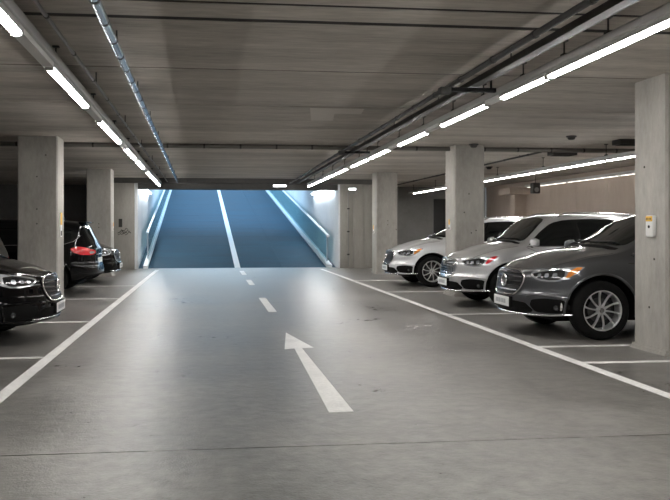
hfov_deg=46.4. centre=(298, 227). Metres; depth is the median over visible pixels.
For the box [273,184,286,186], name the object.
emergency light
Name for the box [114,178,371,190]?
beam
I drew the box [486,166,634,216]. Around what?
wall
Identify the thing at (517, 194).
pilaster
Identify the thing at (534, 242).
mirror
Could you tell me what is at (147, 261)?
kerb
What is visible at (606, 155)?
light trunking
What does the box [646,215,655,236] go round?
box
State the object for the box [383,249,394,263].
grille
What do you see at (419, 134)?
diffuser
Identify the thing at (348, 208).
standpipe
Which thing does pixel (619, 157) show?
diffuser
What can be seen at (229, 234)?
ramp centre line
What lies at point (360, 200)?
wall
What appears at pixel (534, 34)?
conduit
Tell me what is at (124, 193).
wall
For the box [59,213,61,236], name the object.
box
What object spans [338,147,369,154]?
support bracket
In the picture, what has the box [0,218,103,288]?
car
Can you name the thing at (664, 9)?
light trunking
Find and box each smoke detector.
[469,144,478,147]
[566,135,576,139]
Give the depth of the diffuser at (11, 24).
5.42 m
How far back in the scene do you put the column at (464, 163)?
16.01 m
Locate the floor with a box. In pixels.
[0,267,669,499]
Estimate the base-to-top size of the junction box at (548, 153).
0.108 m
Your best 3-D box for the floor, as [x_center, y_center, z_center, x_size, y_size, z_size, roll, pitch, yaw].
[-1.399,1.575,12.170,23.000,0.350,38.500,0,0,-7]
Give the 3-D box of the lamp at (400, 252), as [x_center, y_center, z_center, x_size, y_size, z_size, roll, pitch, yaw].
[2.548,0.593,18.613,0.407,0.128,0.058,0,0,36]
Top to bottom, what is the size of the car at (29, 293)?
1.557 m
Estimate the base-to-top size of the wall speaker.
0.585 m
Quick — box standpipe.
[347,192,349,266]
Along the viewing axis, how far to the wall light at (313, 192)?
31.69 m
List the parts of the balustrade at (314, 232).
glass panel, glass panel, glass panel, glass panel, glass panel, handrail, glass panel, glass panel, rail post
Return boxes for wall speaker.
[530,176,539,193]
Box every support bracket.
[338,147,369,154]
[438,80,495,94]
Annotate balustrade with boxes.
[146,190,169,258]
[268,190,328,260]
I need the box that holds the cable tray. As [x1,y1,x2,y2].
[296,0,640,183]
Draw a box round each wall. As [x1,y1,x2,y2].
[0,184,85,221]
[114,183,134,268]
[135,183,162,268]
[284,184,339,267]
[340,184,371,267]
[397,187,485,244]
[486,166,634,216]
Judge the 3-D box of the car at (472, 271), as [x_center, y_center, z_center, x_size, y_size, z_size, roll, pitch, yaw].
[4.668,0.556,14.478,4.137,1.688,2.320,0,0,-7]
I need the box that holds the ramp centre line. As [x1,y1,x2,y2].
[217,190,239,267]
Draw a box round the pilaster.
[499,187,529,216]
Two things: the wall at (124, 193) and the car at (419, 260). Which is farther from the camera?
the wall at (124, 193)
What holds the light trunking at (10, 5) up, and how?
hanging from the ceiling
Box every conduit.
[32,0,167,181]
[290,0,598,182]
[397,152,541,184]
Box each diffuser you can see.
[0,9,20,35]
[48,68,87,107]
[98,121,120,143]
[124,149,135,159]
[351,160,368,167]
[370,149,388,158]
[398,132,426,145]
[441,105,486,126]
[501,77,547,99]
[607,156,634,160]
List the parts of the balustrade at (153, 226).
glass panel, glass panel, handrail, glass panel, glass panel, glass panel, glass panel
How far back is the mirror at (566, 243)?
11.64 m
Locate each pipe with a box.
[0,141,634,152]
[89,0,178,182]
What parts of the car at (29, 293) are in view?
bumper trim, number plate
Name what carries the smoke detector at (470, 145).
attached to the ceiling
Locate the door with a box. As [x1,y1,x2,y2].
[433,199,445,234]
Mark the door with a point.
(439, 205)
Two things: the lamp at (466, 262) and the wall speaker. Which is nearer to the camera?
the lamp at (466, 262)
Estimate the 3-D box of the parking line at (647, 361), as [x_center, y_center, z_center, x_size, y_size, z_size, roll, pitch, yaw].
[5.513,1.399,8.385,5.130,0.003,0.100,0,0,-7]
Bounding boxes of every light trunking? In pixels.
[0,0,161,183]
[307,2,669,184]
[408,144,634,193]
[525,170,634,187]
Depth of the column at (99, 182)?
22.45 m
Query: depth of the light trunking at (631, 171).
23.56 m
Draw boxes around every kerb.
[143,190,171,268]
[265,190,331,266]
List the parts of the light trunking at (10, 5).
tube light, hanger rod, tube light, tube light, tube light, tube light, tube light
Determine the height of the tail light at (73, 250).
0.182 m
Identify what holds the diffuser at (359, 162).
attached to the light trunking at (664, 9)
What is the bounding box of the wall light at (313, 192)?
[311,191,324,194]
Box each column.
[18,136,65,299]
[86,169,114,276]
[371,172,396,273]
[443,145,483,296]
[630,73,669,356]
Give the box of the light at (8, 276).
[7,275,34,278]
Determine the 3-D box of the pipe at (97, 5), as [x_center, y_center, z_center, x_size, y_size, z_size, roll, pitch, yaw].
[-2.012,-1.607,10.187,0.078,0.191,32.703,0,0,-7]
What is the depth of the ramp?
34.35 m
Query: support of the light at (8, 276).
attached to the car at (29, 293)
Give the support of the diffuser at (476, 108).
attached to the light trunking at (664, 9)
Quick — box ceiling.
[0,0,669,186]
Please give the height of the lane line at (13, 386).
0.003 m
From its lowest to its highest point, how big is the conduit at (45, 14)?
0.154 m
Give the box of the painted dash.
[259,298,276,311]
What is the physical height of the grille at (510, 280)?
0.357 m
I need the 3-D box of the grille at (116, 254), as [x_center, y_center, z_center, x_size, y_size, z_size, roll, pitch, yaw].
[-4.764,0.732,20.540,0.154,0.346,0.910,0,0,-7]
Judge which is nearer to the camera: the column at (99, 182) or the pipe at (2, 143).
the pipe at (2, 143)
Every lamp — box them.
[2,277,33,286]
[398,250,412,255]
[463,259,484,265]
[533,270,564,279]
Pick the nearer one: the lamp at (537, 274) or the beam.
the lamp at (537, 274)
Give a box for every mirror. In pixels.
[530,238,539,247]
[564,240,574,246]
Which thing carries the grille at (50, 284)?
attached to the car at (29, 293)
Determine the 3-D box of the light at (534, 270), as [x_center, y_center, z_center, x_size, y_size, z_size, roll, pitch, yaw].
[3.134,0.545,9.883,0.350,0.075,0.033,0,0,36]
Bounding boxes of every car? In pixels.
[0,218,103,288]
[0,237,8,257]
[0,256,64,330]
[79,243,121,283]
[382,216,525,286]
[438,212,632,304]
[494,214,634,339]
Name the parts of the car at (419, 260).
roof rail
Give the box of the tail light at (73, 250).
[70,247,95,254]
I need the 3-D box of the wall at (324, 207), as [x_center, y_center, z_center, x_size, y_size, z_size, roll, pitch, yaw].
[-1.141,-2.960,47.418,0.124,10.881,40.520,0,0,-7]
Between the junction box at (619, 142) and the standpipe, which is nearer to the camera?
the junction box at (619, 142)
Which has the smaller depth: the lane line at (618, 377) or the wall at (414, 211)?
the lane line at (618, 377)
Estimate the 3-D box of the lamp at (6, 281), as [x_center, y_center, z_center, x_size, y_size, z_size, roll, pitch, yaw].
[-3.289,0.629,9.185,0.059,0.123,0.407,0,0,41]
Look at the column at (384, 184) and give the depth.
23.71 m
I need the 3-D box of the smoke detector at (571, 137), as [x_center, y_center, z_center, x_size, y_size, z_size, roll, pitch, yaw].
[5.037,-1.663,14.410,0.190,0.077,0.190,0,0,-7]
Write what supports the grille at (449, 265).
attached to the car at (472, 271)
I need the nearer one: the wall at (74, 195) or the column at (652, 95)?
the column at (652, 95)
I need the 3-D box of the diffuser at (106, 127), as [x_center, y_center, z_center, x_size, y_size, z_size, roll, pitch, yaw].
[-2.836,-1.432,11.728,0.074,0.059,2.590,0,0,-7]
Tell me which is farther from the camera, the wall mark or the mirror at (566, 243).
the wall mark
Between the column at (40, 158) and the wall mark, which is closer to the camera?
the column at (40, 158)
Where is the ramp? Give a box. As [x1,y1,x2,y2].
[139,190,334,268]
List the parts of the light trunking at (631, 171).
tube light, tube light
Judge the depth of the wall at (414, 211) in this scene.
32.26 m
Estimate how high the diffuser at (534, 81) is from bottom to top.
0.054 m
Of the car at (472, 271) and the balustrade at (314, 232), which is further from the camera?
the balustrade at (314, 232)
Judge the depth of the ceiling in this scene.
9.31 m
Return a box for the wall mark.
[118,228,130,234]
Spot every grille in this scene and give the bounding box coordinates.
[41,272,62,300]
[113,249,120,262]
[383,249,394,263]
[439,257,457,276]
[496,267,524,294]
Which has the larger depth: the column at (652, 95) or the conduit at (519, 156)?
the conduit at (519, 156)
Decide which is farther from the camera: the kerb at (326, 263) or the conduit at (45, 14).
the kerb at (326, 263)
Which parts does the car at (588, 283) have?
number plate, cowl panel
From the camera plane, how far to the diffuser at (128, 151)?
14.98 m
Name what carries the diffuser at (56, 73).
attached to the light trunking at (10, 5)
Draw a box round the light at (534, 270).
[533,269,559,272]
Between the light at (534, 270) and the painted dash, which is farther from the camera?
the painted dash
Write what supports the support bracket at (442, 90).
hanging from the ceiling
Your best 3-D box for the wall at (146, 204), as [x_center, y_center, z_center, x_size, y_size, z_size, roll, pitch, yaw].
[-8.120,-2.969,46.577,0.101,10.862,40.400,0,0,-7]
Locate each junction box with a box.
[547,152,576,155]
[612,139,634,145]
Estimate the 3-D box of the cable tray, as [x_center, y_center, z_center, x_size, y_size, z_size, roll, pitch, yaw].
[1.675,-1.615,10.610,0.119,0.175,32.700,0,0,-6]
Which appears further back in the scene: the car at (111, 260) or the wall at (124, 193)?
the wall at (124, 193)
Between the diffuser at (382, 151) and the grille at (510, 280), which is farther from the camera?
the diffuser at (382, 151)
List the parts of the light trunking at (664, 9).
tube light, tube light, tube light, tube light, tube light, tube light, tube light, hanger rod, tube light, hanger rod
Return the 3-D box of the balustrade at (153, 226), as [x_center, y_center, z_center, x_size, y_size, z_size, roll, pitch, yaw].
[-7.471,-1.866,43.809,0.098,5.943,32.069,0,0,-7]
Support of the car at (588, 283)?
on the floor
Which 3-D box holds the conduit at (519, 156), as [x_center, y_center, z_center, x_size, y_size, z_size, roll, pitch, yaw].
[4.479,-1.669,24.069,0.052,0.068,14.200,0,0,-7]
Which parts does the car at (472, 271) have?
number plate, cowl panel, window trim, roof rail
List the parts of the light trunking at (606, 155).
tube light, tube light, tube light, tube light, tube light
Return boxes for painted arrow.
[285,333,353,412]
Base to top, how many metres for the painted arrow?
0.003 m

